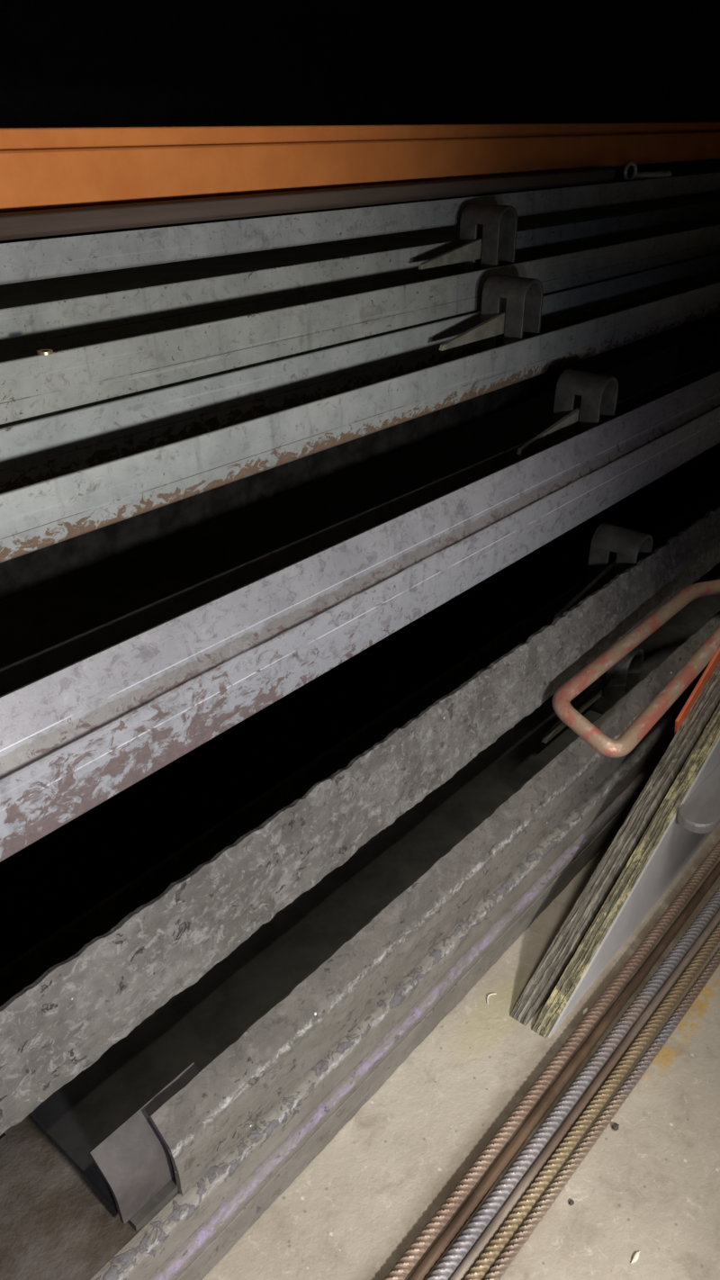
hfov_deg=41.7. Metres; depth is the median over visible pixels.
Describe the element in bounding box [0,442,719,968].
steel form
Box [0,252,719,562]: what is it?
steel form
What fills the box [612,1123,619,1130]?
crumb
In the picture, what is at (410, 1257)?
rebar
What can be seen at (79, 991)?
steel form
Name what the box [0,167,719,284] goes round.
steel form
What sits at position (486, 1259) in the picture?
rebar
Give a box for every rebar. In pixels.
[384,839,719,1279]
[426,887,719,1279]
[463,922,719,1279]
[484,947,719,1279]
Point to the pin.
(635, 175)
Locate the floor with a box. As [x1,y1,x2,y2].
[0,198,719,1279]
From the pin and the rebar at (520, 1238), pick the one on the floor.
the rebar at (520, 1238)
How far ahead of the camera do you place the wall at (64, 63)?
8.68 m
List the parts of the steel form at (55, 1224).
plate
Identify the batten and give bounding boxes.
[0,168,615,241]
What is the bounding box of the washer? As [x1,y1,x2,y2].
[36,349,53,355]
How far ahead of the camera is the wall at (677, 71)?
12.55 m
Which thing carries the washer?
on the steel form at (113, 346)
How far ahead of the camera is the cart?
1.32 m
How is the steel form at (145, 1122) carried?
on the steel form at (55, 1224)
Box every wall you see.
[0,0,642,177]
[621,0,719,200]
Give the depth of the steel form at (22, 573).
1.36 m
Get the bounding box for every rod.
[407,861,719,1279]
[449,908,719,1279]
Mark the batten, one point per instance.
(76, 220)
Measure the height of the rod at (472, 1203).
0.013 m
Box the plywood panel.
[531,703,719,1038]
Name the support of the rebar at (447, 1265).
on the floor
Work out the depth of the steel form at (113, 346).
1.40 m
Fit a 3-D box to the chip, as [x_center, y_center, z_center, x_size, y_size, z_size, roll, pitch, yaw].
[0.276,0.618,0.946,0.005,0.003,0.018,22,36,35]
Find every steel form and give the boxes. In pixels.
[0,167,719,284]
[0,200,719,428]
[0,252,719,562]
[0,312,719,600]
[0,358,719,862]
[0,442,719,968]
[0,488,719,1135]
[0,696,689,1279]
[27,561,719,1231]
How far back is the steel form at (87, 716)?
1.08 m
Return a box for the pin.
[623,161,671,181]
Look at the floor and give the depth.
1.13 m
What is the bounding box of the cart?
[509,579,719,1026]
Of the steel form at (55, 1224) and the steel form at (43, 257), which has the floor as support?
the steel form at (55, 1224)
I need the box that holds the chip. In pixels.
[630,1251,639,1263]
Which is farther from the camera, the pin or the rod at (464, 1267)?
the pin

